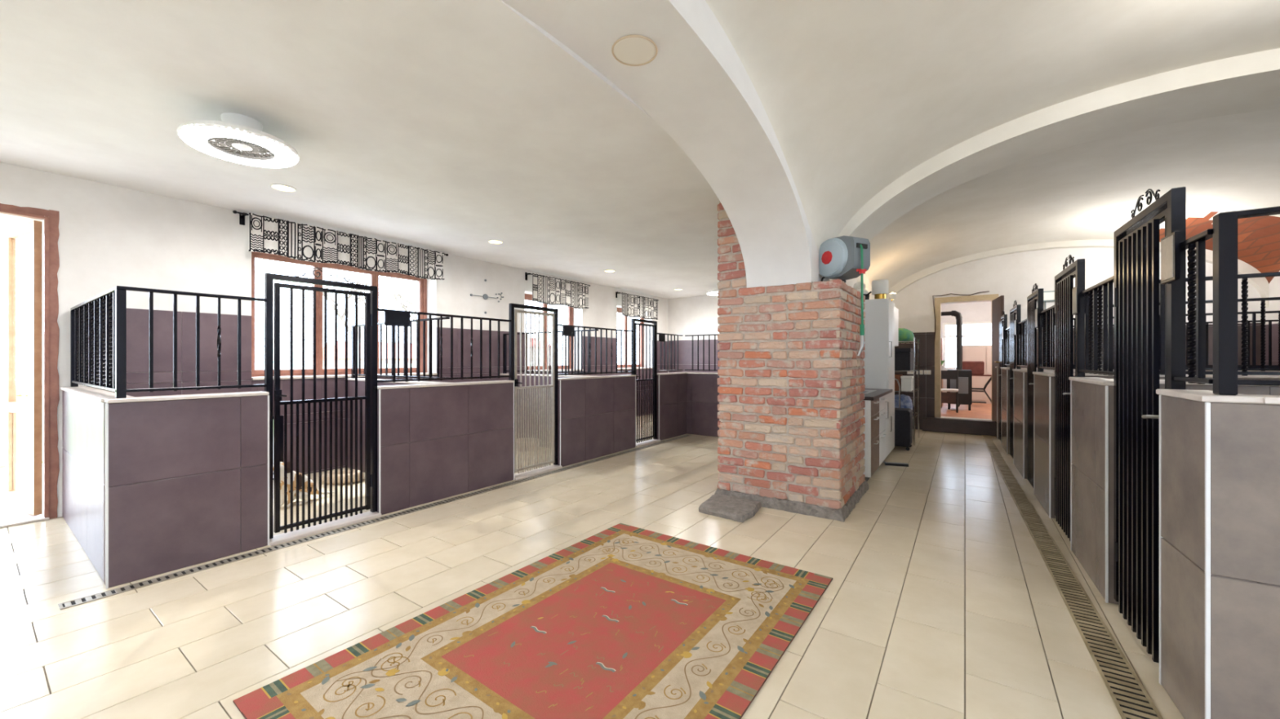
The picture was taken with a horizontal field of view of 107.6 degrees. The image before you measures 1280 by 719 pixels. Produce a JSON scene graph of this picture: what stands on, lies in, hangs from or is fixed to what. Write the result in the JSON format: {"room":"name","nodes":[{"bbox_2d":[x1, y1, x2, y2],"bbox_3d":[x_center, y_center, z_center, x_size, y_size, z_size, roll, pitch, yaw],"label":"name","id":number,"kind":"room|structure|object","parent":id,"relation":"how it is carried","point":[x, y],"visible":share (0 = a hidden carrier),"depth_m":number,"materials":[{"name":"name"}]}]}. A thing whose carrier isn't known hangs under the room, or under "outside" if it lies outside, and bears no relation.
{"room":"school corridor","nodes":[
{"label":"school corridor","id":0,"kind":"room"},
{"bbox_2d":[0,162,668,517],"bbox_3d":[-3.199,-0.480,6.629,0.368,3.600,13.850,0,0,35],"label":"wall","id":1,"kind":"structure","parent":0,"point":[110,237],"depth_m":4.62,"materials":[{"name":"white paint"}]},
{"bbox_2d":[0,217,44,233],"bbox_3d":[-6.399,-1.460,3.950,1.840,0.120,2.600,0,0,35],"label":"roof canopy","id":2,"kind":"object","parent":1,"relation":"attached to","point":[4,223],"depth_m":4.81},
{"bbox_2d":[0,203,59,528],"bbox_3d":[-5.564,0.040,3.495,0.727,2.560,1.504,0,0,35],"label":"door","id":3,"kind":"structure","parent":1,"relation":"in","point":[31,504],"depth_m":3.89,"materials":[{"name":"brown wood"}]},
{"bbox_2d":[280,415,283,462],"bbox_3d":[-4.217,0.960,5.138,0.354,0.680,0.400,0,0,35],"label":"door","id":4,"kind":"structure","parent":1,"relation":"in","point":[281,416],"depth_m":5.19,"materials":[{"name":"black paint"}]},
{"bbox_2d":[232,210,448,256],"bbox_3d":[-3.494,-1.475,5.799,0.107,0.130,2.430,0,0,35],"label":"curtain rod","id":5,"kind":"object","parent":1,"relation":"attached to","point":[242,215],"visible":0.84,"depth_m":4.89,"materials":[{"name":"black paint"}]},
{"bbox_2d":[248,213,444,279],"bbox_3d":[-3.424,-1.315,5.768,0.038,0.416,2.226,0,0,35],"label":"window valance","id":6,"kind":"object","parent":5,"relation":"hanging from","point":[268,235],"visible":1,"depth_m":5.57,"materials":[{"name":"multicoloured fabric"}]},
{"bbox_2d":[251,251,436,380],"bbox_3d":[-3.639,-0.510,5.931,0.340,1.460,2.120,0,0,35],"label":"window","id":7,"kind":"structure","parent":1,"relation":"in","point":[256,375],"depth_m":5.75,"materials":[{"name":"brown wood"}]},
{"bbox_2d":[524,293,583,371],"bbox_3d":[-1.679,-0.480,8.758,0.340,1.400,1.480,0,0,35],"label":"window","id":8,"kind":"structure","parent":1,"relation":"in","point":[527,297],"depth_m":8.82,"materials":[{"name":"brown wood"}]},
{"bbox_2d":[524,271,590,286],"bbox_3d":[-1.502,-1.435,8.671,0.107,0.130,1.680,0,0,35],"label":"curtain rod","id":9,"kind":"object","parent":1,"relation":"attached to","point":[526,273],"visible":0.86,"depth_m":8.07,"materials":[{"name":"black paint"}]},
{"bbox_2d":[532,273,588,308],"bbox_3d":[-1.431,-1.230,8.640,0.036,0.506,1.476,0,0,35],"label":"window valance","id":10,"kind":"object","parent":9,"relation":"hanging from","point":[550,291],"visible":1,"depth_m":8.60,"materials":[{"name":"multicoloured fabric"}]},
{"bbox_2d":[617,307,652,369],"bbox_3d":[-0.220,-0.480,10.861,0.340,1.400,1.400,0,0,35],"label":"window","id":11,"kind":"structure","parent":1,"relation":"in","point":[619,309],"depth_m":10.95,"materials":[{"name":"brown wood"}]},
{"bbox_3d":[-0.055,-1.405,10.759,0.107,0.130,1.660,0,0,35],"label":"curtain rod","id":12,"kind":"object","parent":1,"relation":"attached to","visible":0},
{"bbox_2d":[622,292,657,319],"bbox_3d":[0.016,-1.195,10.727,0.035,0.516,1.456,0,0,35],"label":"window valance","id":13,"kind":"object","parent":12,"relation":"hanging from","point":[633,305],"visible":1,"depth_m":10.71,"materials":[{"name":"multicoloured fabric"}]},
{"bbox_2d":[0,0,719,298],"bbox_3d":[0.874,-1.665,3.744,10.230,0.230,13.750,0,0,35],"label":"ceiling","id":14,"kind":"structure","parent":0,"point":[454,127],"depth_m":3.09,"materials":[{"name":"paint"}]},
{"bbox_2d":[177,112,299,168],"bbox_3d":[-2.585,-1.453,3.046,0.604,0.194,0.604,0,0,35],"label":"lamp","id":15,"kind":"object","parent":14,"relation":"attached to","point":[238,138],"visible":1,"depth_m":2.98,"materials":[{"name":"white plastic"}]},
{"bbox_2d":[208,137,274,157],"bbox_3d":[-2.585,-1.386,3.046,0.332,0.008,0.332,0,0,35],"label":"grille","id":16,"kind":"object","parent":15,"relation":"attached to","point":[223,145],"depth_m":3.06,"materials":[{"name":"grey"}]},
{"bbox_2d":[269,183,297,191],"bbox_3d":[-3.216,-1.546,4.225,0.196,0.009,0.196,0,0,35],"label":"recessed light","id":17,"kind":"object","parent":14,"relation":"in","point":[279,187],"visible":1,"depth_m":4.22,"materials":[{"name":"white plastic"}]},
{"bbox_2d":[271,185,294,191],"bbox_3d":[-3.216,-1.545,4.225,0.168,0.001,0.168,0,0,35],"label":"diffuser","id":18,"kind":"object","parent":17,"relation":"attached to","point":[282,188],"depth_m":4.22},
{"bbox_2d":[0,415,1184,718],"bbox_3d":[0.888,1.420,3.765,10.330,0.200,13.900,0,0,35],"label":"floor","id":19,"kind":"structure","parent":0,"point":[940,601],"depth_m":2.59,"materials":[{"name":"tile"}]},
{"bbox_2d":[60,386,133,581],"bbox_3d":[-3.975,0.775,3.401,2.050,1.090,0.144,0,0,35],"label":"wall","id":20,"kind":"structure","parent":19,"relation":"on","point":[82,406],"depth_m":3.22,"materials":[{"name":"grey tile"}]},
{"bbox_2d":[70,287,115,391],"bbox_3d":[-3.947,-0.102,3.381,2.060,0.665,0.040,0,0,35],"label":"iron railing","id":21,"kind":"object","parent":20,"relation":"on","point":[92,321],"visible":0.98,"depth_m":3.31,"materials":[{"name":"metal"}]},
{"bbox_2d":[280,461,334,507],"bbox_3d":[-3.128,1.113,4.321,0.236,0.408,0.612,0,0,20],"label":"dog","id":22,"kind":"object","parent":19,"relation":"on","point":[282,464],"visible":0.38,"depth_m":4.21},
{"bbox_2d":[268,511,381,546],"bbox_3d":[-2.453,1.307,3.666,0.150,0.026,0.766,0,0,35],"label":"threshold","id":23,"kind":"object","parent":19,"relation":"on","point":[313,530],"visible":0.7,"depth_m":3.61,"materials":[{"name":"stone"}]},
{"bbox_2d":[321,469,364,484],"bbox_3d":[-3.209,1.266,5.060,0.418,0.105,0.317,0,0,0],"label":"dog bed","id":24,"kind":"object","parent":19,"relation":"on","point":[344,470],"visible":0.48,"depth_m":4.96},
{"bbox_2d":[57,434,690,609],"bbox_3d":[-1.117,1.317,5.338,0.090,0.004,6.924,0,0,35],"label":"floor drain","id":25,"kind":"object","parent":19,"relation":"on","point":[155,580],"visible":1,"depth_m":3.37,"materials":[{"name":"black"}]},
{"bbox_2d":[103,372,687,587],"bbox_3d":[-1.169,0.775,5.544,0.144,1.090,6.840,0,0,35],"label":"wall","id":26,"kind":"structure","parent":19,"relation":"on","point":[188,474],"depth_m":3.27,"materials":[{"name":"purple tile"}]},
{"bbox_2d":[105,403,108,589],"bbox_3d":[-3.070,0.786,2.699,0.010,1.067,0.010,0,0,35],"label":"trim","id":27,"kind":"structure","parent":26,"relation":"attached to","point":[106,404],"depth_m":2.70,"materials":[{"name":"white"}]},
{"bbox_2d":[115,285,266,398],"bbox_3d":[-2.890,-0.102,3.063,0.040,0.665,0.720,0,0,35],"label":"iron railing","id":28,"kind":"object","parent":26,"relation":"on","point":[121,390],"visible":1,"depth_m":2.89,"materials":[{"name":"metal"}]},
{"bbox_2d":[264,267,377,539],"bbox_3d":[-2.441,0.289,3.658,0.099,2.003,0.770,0,0,35],"label":"gate","id":29,"kind":"object","parent":26,"relation":"attached to","point":[272,291],"visible":1,"depth_m":3.62,"materials":[{"name":"metal"}]},
{"bbox_2d":[377,308,511,382],"bbox_3d":[-1.833,-0.117,4.575,0.051,0.635,1.430,0,0,35],"label":"iron railing","id":30,"kind":"object","parent":26,"relation":"on","point":[393,317],"visible":1,"depth_m":4.39,"materials":[{"name":"metal"}]},
{"bbox_2d":[508,303,558,473],"bbox_3d":[-1.202,0.335,5.445,0.099,1.910,0.720,0,0,35],"label":"gate","id":31,"kind":"object","parent":26,"relation":"attached to","point":[553,388],"visible":0.97,"depth_m":5.52,"materials":[{"name":"metal"}]},
{"bbox_2d":[558,324,633,375],"bbox_3d":[-0.563,-0.117,6.408,0.051,0.635,1.590,0,0,35],"label":"iron railing","id":32,"kind":"object","parent":26,"relation":"on","point":[567,330],"visible":1,"depth_m":6.27,"materials":[{"name":"metal"}]},
{"bbox_2d":[631,318,657,443],"bbox_3d":[0.097,0.335,7.319,0.099,1.910,0.660,0,0,35],"label":"gate","id":33,"kind":"object","parent":26,"relation":"attached to","point":[651,384],"visible":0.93,"depth_m":7.38,"materials":[{"name":"metal"}]},
{"bbox_2d":[657,333,683,371],"bbox_3d":[0.508,-0.117,7.952,0.051,0.635,0.850,0,0,35],"label":"iron railing","id":34,"kind":"object","parent":26,"relation":"on","point":[661,335],"visible":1,"depth_m":7.90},
{"bbox_2d":[344,377,450,472],"bbox_3d":[-2.728,0.775,5.201,2.050,1.090,0.144,0,0,35],"label":"wall","id":35,"kind":"structure","parent":19,"relation":"on","point":[361,381],"depth_m":5.54,"materials":[{"name":"grey tile"}]},
{"bbox_2d":[351,316,449,378],"bbox_3d":[-2.707,-0.095,5.187,1.980,0.650,0.040,0,0,35],"label":"iron railing","id":36,"kind":"object","parent":35,"relation":"on","point":[353,328],"visible":0.56,"depth_m":5.15,"materials":[{"name":"metal"}]},
{"bbox_2d":[232,523,832,718],"bbox_3d":[-0.204,1.314,2.308,1.621,0.010,2.410,0,0,36],"label":"patterned rug","id":37,"kind":"object","parent":19,"relation":"on","point":[622,621],"visible":1,"depth_m":2.14,"materials":[{"name":"fabric"}]},
{"bbox_2d":[514,464,562,479],"bbox_3d":[-1.214,1.307,5.454,0.150,0.026,0.716,0,0,35],"label":"threshold","id":38,"kind":"object","parent":19,"relation":"on","point":[544,469],"visible":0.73,"depth_m":5.42,"materials":[{"name":"stone"}]},
{"bbox_2d":[498,373,596,448],"bbox_3d":[-1.423,0.775,7.083,2.050,1.090,0.144,0,0,35],"label":"wall","id":39,"kind":"structure","parent":19,"relation":"on","point":[500,375],"depth_m":7.16,"materials":[{"name":"grey tile"}]},
{"bbox_2d":[502,328,598,373],"bbox_3d":[-1.402,-0.095,7.069,1.980,0.650,0.040,0,0,35],"label":"iron railing","id":40,"kind":"object","parent":39,"relation":"on","point":[504,336],"visible":0.56,"depth_m":7.03,"materials":[{"name":"metal"}]},
{"bbox_2d":[635,439,660,447],"bbox_3d":[0.085,1.307,7.327,0.150,0.026,0.656,0,0,35],"label":"threshold","id":41,"kind":"object","parent":19,"relation":"on","point":[653,441],"visible":0.73,"depth_m":7.28,"materials":[{"name":"stone"}]},
{"bbox_2d":[686,372,719,437],"bbox_3d":[1.857,0.775,7.681,2.660,1.090,0.144,0,0,35],"label":"wall","id":42,"kind":"structure","parent":19,"relation":"on","point":[702,393],"depth_m":8.14,"materials":[{"name":"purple tile"}]},
{"bbox_2d":[684,333,719,371],"bbox_3d":[1.870,-0.102,7.672,2.570,0.665,0.040,0,0,35],"label":"iron railing","id":43,"kind":"object","parent":42,"relation":"on","point":[715,335],"visible":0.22,"depth_m":8.19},
{"bbox_2d":[698,494,761,523],"bbox_3d":[0.777,1.290,4.110,0.497,0.060,0.485,0,0,35],"label":"stone slab","id":44,"kind":"object","parent":19,"relation":"on","point":[739,509],"visible":1,"depth_m":4.02,"materials":[{"name":"stone"}]},
{"bbox_2d":[863,393,889,481],"bbox_3d":[2.588,0.870,5.616,0.614,0.900,1.520,0,0,35],"label":"base cabinet","id":45,"kind":"object","parent":19,"relation":"on","point":[877,411],"visible":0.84,"depth_m":5.15,"materials":[{"name":"white laminate"}]},
{"bbox_2d":[863,388,892,400],"bbox_3d":[2.581,0.399,5.609,0.610,0.042,1.540,0,0,35],"label":"countertop","id":46,"kind":"structure","parent":45,"relation":"on","point":[871,394],"depth_m":5.39,"materials":[{"name":"grey stone"}]},
{"bbox_2d":[863,298,894,453],"bbox_3d":[3.198,0.260,6.520,0.605,2.120,0.620,0,0,35],"label":"tall cabinet","id":47,"kind":"object","parent":19,"relation":"on","point":[879,319],"visible":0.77,"depth_m":6.21,"materials":[{"name":"white laminate"}]},
{"bbox_2d":[871,279,888,299],"bbox_3d":[3.258,-0.936,6.357,0.204,0.272,0.204,0,0,35],"label":"lamp","id":48,"kind":"object","parent":47,"relation":"on","point":[880,288],"visible":0.86,"depth_m":6.28,"materials":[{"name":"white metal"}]},
{"bbox_2d":[882,461,908,466],"bbox_3d":[3.179,1.299,5.869,0.299,0.042,0.132,0,0,18],"label":"squeegee","id":49,"kind":"object","parent":19,"relation":"on","point":[889,464],"visible":0.9,"depth_m":5.81,"materials":[{"name":"grey plastic"}]},
{"bbox_2d":[894,408,912,450],"bbox_3d":[3.875,0.823,6.988,0.305,0.992,0.400,0,0,35],"label":"suitcase","id":50,"kind":"object","parent":19,"relation":"on","point":[903,416],"visible":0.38,"depth_m":6.80,"materials":[{"name":"black fabric"}]},
{"bbox_2d":[894,337,919,445],"bbox_3d":[4.181,0.490,7.749,0.706,1.660,0.866,0,0,35],"label":"wire rack","id":51,"kind":"object","parent":19,"relation":"on","point":[918,340],"visible":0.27,"depth_m":7.89,"materials":[{"name":"silver metal"}]},
{"bbox_2d":[894,373,902,391],"bbox_3d":[3.989,0.366,7.614,0.452,0.253,0.352,0,0,35],"label":"storage box","id":52,"kind":"object","parent":51,"relation":"on","point":[897,376],"visible":0.2,"depth_m":7.38,"materials":[{"name":"brown cardboard"}]},
{"bbox_2d":[894,394,912,409],"bbox_3d":[4.209,0.729,7.567,0.333,0.328,0.418,0,0,35],"label":"plastic bag","id":53,"kind":"object","parent":51,"relation":"on","point":[905,401],"visible":0.41,"depth_m":7.41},
{"bbox_2d":[894,347,913,370],"bbox_3d":[4.172,-0.004,7.755,0.592,0.353,0.712,0,0,35],"label":"storage box","id":54,"kind":"object","parent":51,"relation":"on","point":[904,357],"visible":0.33,"depth_m":7.37,"materials":[{"name":"black fabric"}]},
{"bbox_2d":[898,328,914,342],"bbox_3d":[4.143,-0.399,7.728,0.638,0.225,0.716,0,0,35],"label":"fabric bag","id":55,"kind":"object","parent":51,"relation":"on","point":[904,335],"visible":0.34,"depth_m":7.36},
{"bbox_2d":[900,375,913,391],"bbox_3d":[4.221,0.377,7.404,0.152,0.233,0.272,0,0,35],"label":"storage box","id":56,"kind":"object","parent":51,"relation":"on","point":[906,380],"visible":0.97,"depth_m":7.30,"materials":[{"name":"white"}]},
{"bbox_2d":[982,435,1163,718],"bbox_3d":[3.845,1.317,4.806,0.127,0.004,7.924,0,0,33],"label":"floor drain","id":57,"kind":"object","parent":19,"relation":"on","point":[1131,699],"visible":1,"depth_m":2.37,"materials":[{"name":"black"}]},
{"bbox_2d":[995,366,1264,718],"bbox_3d":[4.079,0.720,4.821,0.146,1.200,7.843,0,0,33],"label":"wall","id":58,"kind":"structure","parent":19,"relation":"on","point":[1184,415],"depth_m":1.88,"materials":[{"name":"grey tile"}]},
{"bbox_2d":[998,310,1007,442],"bbox_3d":[5.718,0.259,7.420,0.099,2.083,0.790,0,0,33],"label":"gate","id":59,"kind":"object","parent":58,"relation":"attached to","point":[1002,333],"visible":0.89,"depth_m":7.38,"materials":[{"name":"metal"}]},
{"bbox_2d":[1004,327,1009,365],"bbox_3d":[5.373,-0.182,6.833,0.039,0.545,0.730,0,0,33],"label":"iron railing","id":60,"kind":"object","parent":58,"relation":"on","point":[1007,330],"visible":0.81,"depth_m":6.83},
{"bbox_2d":[1009,300,1021,457],"bbox_3d":[4.915,0.259,6.182,0.099,2.083,0.840,0,0,33],"label":"gate","id":61,"kind":"object","parent":58,"relation":"attached to","point":[1014,327],"visible":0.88,"depth_m":6.18,"materials":[{"name":"metal"}]},
{"bbox_2d":[1017,319,1026,367],"bbox_3d":[4.523,-0.182,5.524,0.039,0.545,0.850,0,0,33],"label":"iron railing","id":62,"kind":"object","parent":58,"relation":"on","point":[1023,325],"visible":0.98,"depth_m":5.49,"materials":[{"name":"metal"}]},
{"bbox_2d":[1026,283,1043,488],"bbox_3d":[4.038,0.259,4.830,0.099,2.083,0.820,0,0,33],"label":"gate","id":63,"kind":"object","parent":58,"relation":"attached to","point":[1034,321],"visible":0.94,"depth_m":4.78,"materials":[{"name":"metal"}]},
{"bbox_2d":[1039,305,1054,369],"bbox_3d":[3.671,-0.182,4.210,0.039,0.545,0.780,0,0,33],"label":"iron railing","id":64,"kind":"object","parent":58,"relation":"on","point":[1048,314],"visible":0.98,"depth_m":4.17,"materials":[{"name":"metal"}]},
{"bbox_2d":[1054,254,1084,541],"bbox_3d":[3.189,0.259,3.521,0.099,2.083,0.880,0,0,33],"label":"gate","id":65,"kind":"object","parent":58,"relation":"attached to","point":[1068,303],"visible":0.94,"depth_m":3.52,"materials":[{"name":"metal"}]},
{"bbox_2d":[1078,275,1114,375],"bbox_3d":[2.797,-0.182,2.863,0.039,0.545,0.810,0,0,33],"label":"iron railing","id":66,"kind":"object","parent":58,"relation":"on","point":[1093,295],"visible":0.99,"depth_m":2.82,"materials":[{"name":"metal"}]},
{"bbox_2d":[1114,186,1186,663],"bbox_3d":[2.315,0.259,2.174,0.099,2.083,0.850,0,0,33],"label":"gate","id":67,"kind":"object","parent":58,"relation":"attached to","point":[1136,242],"visible":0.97,"depth_m":2.12,"materials":[{"name":"metal"}]},
{"bbox_2d":[1173,228,1213,384],"bbox_3d":[2.071,-0.182,1.745,0.038,0.545,0.295,0,0,33],"label":"iron railing","id":68,"kind":"object","parent":58,"relation":"on","point":[1198,241],"visible":0.94,"depth_m":1.72,"materials":[{"name":"metal"}]},
{"bbox_2d":[1015,367,1279,372],"bbox_3d":[6.649,0.720,6.106,2.789,1.200,0.144,0,0,33],"label":"wall","id":69,"kind":"structure","parent":19,"relation":"on","point":[1015,367],"depth_m":5.59,"materials":[{"name":"paint"}]},
{"bbox_2d":[1015,320,1278,366],"bbox_3d":[6.646,-0.175,6.108,2.739,0.590,0.040,0,0,33],"label":"iron railing","id":70,"kind":"object","parent":69,"relation":"on","point":[1257,321],"visible":0.27,"depth_m":5.65,"materials":[{"name":"metal"}]},
{"bbox_2d":[1036,369,1269,373],"bbox_3d":[5.757,0.720,4.777,2.740,1.200,0.145,0,0,33],"label":"wall","id":71,"kind":"structure","parent":19,"relation":"on","point":[1044,371],"depth_m":5.37,"materials":[{"name":"grey tile"}]},
{"bbox_2d":[1036,311,1279,368],"bbox_3d":[5.754,-0.175,4.778,2.689,0.590,0.040,0,0,33],"label":"iron railing","id":72,"kind":"object","parent":71,"relation":"on","point":[1254,313],"visible":0.13,"depth_m":4.59,"materials":[{"name":"metal"}]},
{"bbox_2d":[1073,373,1279,380],"bbox_3d":[4.893,0.720,3.489,2.692,1.200,0.144,0,0,33],"label":"wall","id":73,"kind":"structure","parent":19,"relation":"on","point":[1086,375],"depth_m":3.60,"materials":[{"name":"grey tile"}]},
{"bbox_2d":[1073,297,1279,371],"bbox_3d":[4.890,-0.175,3.490,2.642,0.590,0.040,0,0,33],"label":"iron railing","id":74,"kind":"object","parent":73,"relation":"on","point":[1263,368],"visible":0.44,"depth_m":3.57,"materials":[{"name":"metal"}]},
{"bbox_2d":[1111,378,1279,395],"bbox_3d":[4.001,0.720,2.159,2.643,1.200,0.145,0,0,33],"label":"wall","id":75,"kind":"structure","parent":19,"relation":"on","point":[1242,389],"depth_m":2.54,"materials":[{"name":"grey tile"}]},
{"bbox_2d":[1159,271,1279,376],"bbox_3d":[3.998,-0.175,2.161,2.593,0.590,0.040,0,0,33],"label":"iron railing","id":76,"kind":"object","parent":75,"relation":"on","point":[1244,277],"visible":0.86,"depth_m":2.59,"materials":[{"name":"metal"}]},
{"bbox_2d":[1210,394,1279,718],"bbox_3d":[3.073,0.720,0.877,2.706,1.200,0.145,0,0,33],"label":"wall","id":77,"kind":"structure","parent":19,"relation":"on","point":[1245,438],"depth_m":1.52,"materials":[{"name":"grey tile"}]},
{"bbox_2d":[1213,206,1279,395],"bbox_3d":[3.069,-0.188,0.880,2.638,0.616,0.042,0,0,33],"label":"iron railing","id":78,"kind":"object","parent":77,"relation":"on","point":[1225,381],"visible":1,"depth_m":1.57,"materials":[{"name":"metal"}]},
{"bbox_2d":[501,0,811,288],"bbox_3d":[-0.035,-1.317,2.336,0.580,1.325,4.400,0,0,35],"label":"arch","id":79,"kind":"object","parent":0,"point":[696,87],"depth_m":2.84,"materials":[{"name":"paint"}]},
{"bbox_2d":[714,200,869,522],"bbox_3d":[1.518,-0.115,4.630,1.173,2.870,1.212,0,0,35],"label":"brick pillar","id":80,"kind":"structure","parent":0,"point":[791,373],"depth_m":4.15,"materials":[{"name":"red brick"}]},
{"bbox_2d":[818,235,870,356],"bbox_3d":[1.755,-0.546,4.138,0.292,1.039,0.557,0,0,-19],"label":"hose reel","id":81,"kind":"object","parent":80,"relation":"attached to","point":[844,258],"visible":0.91,"depth_m":3.98,"materials":[{"name":"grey plastic"}]},
{"bbox_2d":[844,273,874,299],"bbox_3d":[3.222,-0.330,7.191,0.100,3.300,5.010,0,0,35],"label":"wall","id":82,"kind":"structure","parent":0,"point":[851,282],"depth_m":7.98,"materials":[{"name":"white paint"}]},
{"bbox_2d":[780,232,829,285],"bbox_3d":[1.549,-1.323,4.621,0.580,1.315,1.160,0,0,35],"label":"trim","id":83,"kind":"structure","parent":82,"relation":"attached to","point":[815,276],"depth_m":4.07,"materials":[{"name":"white paint"}]},
{"bbox_2d":[894,306,898,346],"bbox_3d":[3.557,-0.490,7.092,0.554,0.580,0.690,0,0,35],"label":"upper cabinet","id":84,"kind":"object","parent":82,"relation":"attached to","point":[896,310],"visible":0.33,"depth_m":7.03,"materials":[{"name":"white laminate"}]},
{"bbox_2d":[668,247,1261,430],"bbox_3d":[4.738,-0.530,9.317,10.230,3.700,0.228,0,0,35],"label":"wall","id":85,"kind":"structure","parent":0,"point":[1014,276],"depth_m":8.50,"materials":[{"name":"white paint"}]},
{"bbox_2d":[922,417,995,436],"bbox_3d":[5.883,1.198,8.291,1.520,0.245,0.150,0,0,35],"label":"trim","id":86,"kind":"structure","parent":85,"relation":"attached to","point":[972,427],"depth_m":8.34,"materials":[{"name":"brown tile"}]},
{"bbox_2d":[933,291,1004,423],"bbox_3d":[5.695,-0.066,8.191,1.007,2.272,0.947,0,0,35],"label":"door frame","id":87,"kind":"structure","parent":85,"relation":"in","point":[997,303],"depth_m":8.29,"materials":[{"name":"beige paint"}]},
{"bbox_2d":[1036,290,1054,309],"bbox_3d":[6.744,-0.830,7.761,0.260,0.600,0.056,0,0,35],"label":"emergency light","id":88,"kind":"object","parent":85,"relation":"attached to","point":[1048,296],"visible":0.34,"depth_m":7.73,"materials":[{"name":"grey"}]},
{"bbox_2d":[885,239,1268,307],"bbox_3d":[6.625,-1.345,7.800,4.800,1.270,0.130,0,0,35],"label":"trim","id":89,"kind":"structure","parent":85,"relation":"attached to","point":[1260,284],"depth_m":7.72,"materials":[{"name":"paint"}]},
{"bbox_2d":[941,301,991,392],"bbox_3d":[8.522,-0.280,12.466,4.400,3.200,0.200,0,0,35],"label":"wall","id":90,"kind":"structure","parent":0,"point":[973,312],"depth_m":12.28,"materials":[{"name":"white paint"}]},
{"bbox_2d":[942,321,991,369],"bbox_3d":[8.687,-0.355,12.309,1.250,1.250,0.070,0,0,35],"label":"window","id":91,"kind":"structure","parent":90,"relation":"in","point":[944,336],"depth_m":12.53,"materials":[{"name":"white"}]},
{"bbox_2d":[941,403,991,419],"bbox_3d":[7.174,1.170,10.522,4.200,0.200,4.530,0,0,35],"label":"floor","id":92,"kind":"structure","parent":0,"point":[978,411],"depth_m":9.60,"materials":[{"name":"tile"}]},
{"bbox_2d":[941,369,958,413],"bbox_3d":[6.343,0.644,9.674,0.380,0.851,0.408,0,0,35],"label":"dining chair","id":93,"kind":"object","parent":92,"relation":"on","point":[946,397],"visible":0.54,"depth_m":9.56,"materials":[{"name":"black"}]},
{"bbox_2d":[946,369,972,410],"bbox_3d":[6.865,0.645,10.076,0.440,0.850,0.415,0,0,35],"label":"wood stove","id":94,"kind":"object","parent":92,"relation":"on","point":[965,376],"visible":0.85,"depth_m":9.87,"materials":[{"name":"black metal"}]},
{"bbox_2d":[941,310,962,369],"bbox_3d":[6.722,-0.421,10.185,0.480,1.282,0.124,0,0,35],"label":"pipe","id":95,"kind":"object","parent":94,"relation":"on","point":[957,315],"visible":0.88,"depth_m":10.04,"materials":[{"name":"black metal"}]},
{"bbox_2d":[958,361,991,406],"bbox_3d":[7.580,0.558,10.563,0.760,1.035,0.400,0,0,35],"label":"table","id":96,"kind":"object","parent":92,"relation":"on","point":[977,368],"visible":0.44,"depth_m":10.43,"materials":[{"name":"brown wood"}]},
{"bbox_2d":[962,345,991,404],"bbox_3d":[8.537,0.360,11.575,0.960,1.420,0.546,0,0,35],"label":"wall","id":97,"kind":"structure","parent":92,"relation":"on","point":[970,353],"depth_m":11.43,"materials":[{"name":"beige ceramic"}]},
{"bbox_2d":[705,0,1279,253],"bbox_3d":[2.041,-1.385,0.897,4.472,1.250,5.560,0,0,35],"label":"vault","id":98,"kind":"object","parent":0,"point":[855,95],"visible":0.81,"depth_m":2.94,"materials":[{"name":"paint"}]},
{"bbox_2d":[865,109,1279,288],"bbox_3d":[5.227,-1.436,5.788,4.805,1.168,5.070,0,0,35],"label":"ceiling","id":99,"kind":"structure","parent":0,"point":[1089,190],"depth_m":5.59,"materials":[{"name":"paint"}]},
{"bbox_2d":[1264,271,1279,364],"bbox_3d":[5.004,-0.530,0.941,0.368,3.700,13.850,0,0,35],"label":"wall","id":100,"kind":"structure","parent":0,"point":[1274,285],"depth_m":6.28,"materials":[{"name":"white paint"}]},
{"bbox_2d":[829,48,1279,280],"bbox_3d":[3.776,-1.490,3.375,4.440,1.580,0.650,0,0,35],"label":"arch","id":101,"kind":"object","parent":100,"relation":"attached to","point":[1247,82],"depth_m":3.50,"materials":[{"name":"paint"}]},
{"label":"outside","id":102,"kind":"structure","parent":0,"visible":0},
{"bbox_2d":[0,463,44,515],"bbox_3d":[-14.870,1.505,19.437,33.410,0.130,65.000,0,0,35],"label":"paving","id":103,"kind":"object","parent":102,"point":[23,473],"depth_m":5.37,"materials":[{"name":"white"}]},
{"bbox_2d":[0,386,44,468],"bbox_3d":[-13.912,1.420,24.249,29.500,0.040,48.000,0,0,35],"label":"lawn","id":104,"kind":"structure","parent":103,"relation":"on","point":[24,420],"depth_m":9.24,"materials":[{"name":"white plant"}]},
{"bbox_2d":[308,273,382,368],"bbox_3d":[-7.936,-0.438,12.754,1.285,3.770,2.199,0,0,9],"label":"bare tree","id":105,"kind":"object","parent":104,"relation":"on","point":[330,299],"visible":0.44,"depth_m":12.60,"materials":[{"name":"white plant"}]},
{"bbox_2d":[322,341,416,368],"bbox_3d":[-16.391,0.190,29.010,4.600,2.500,5.100,0,0,35],"label":"house","id":106,"kind":"structure","parent":104,"relation":"on","point":[401,344],"depth_m":27.52,"materials":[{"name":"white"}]},
{"bbox_2d":[386,286,417,322],"bbox_3d":[-6.922,-0.545,16.061,3.037,3.984,1.669,0,0,2],"label":"bare tree","id":107,"kind":"object","parent":104,"relation":"on","point":[402,305],"visible":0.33,"depth_m":15.87,"materials":[{"name":"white plant"}]},
{"bbox_2d":[527,337,549,365],"bbox_3d":[-12.490,-0.360,45.166,5.600,3.600,6.600,0,0,35],"label":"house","id":108,"kind":"structure","parent":104,"relation":"on","point":[527,338],"depth_m":44.71,"materials":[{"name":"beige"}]},
{"bbox_2d":[0,330,567,466],"bbox_3d":[-5.369,0.490,9.807,0.070,1.900,14.070,0,0,35],"label":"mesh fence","id":109,"kind":"object","parent":103,"relation":"on","point":[330,338],"visible":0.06,"depth_m":8.38,"materials":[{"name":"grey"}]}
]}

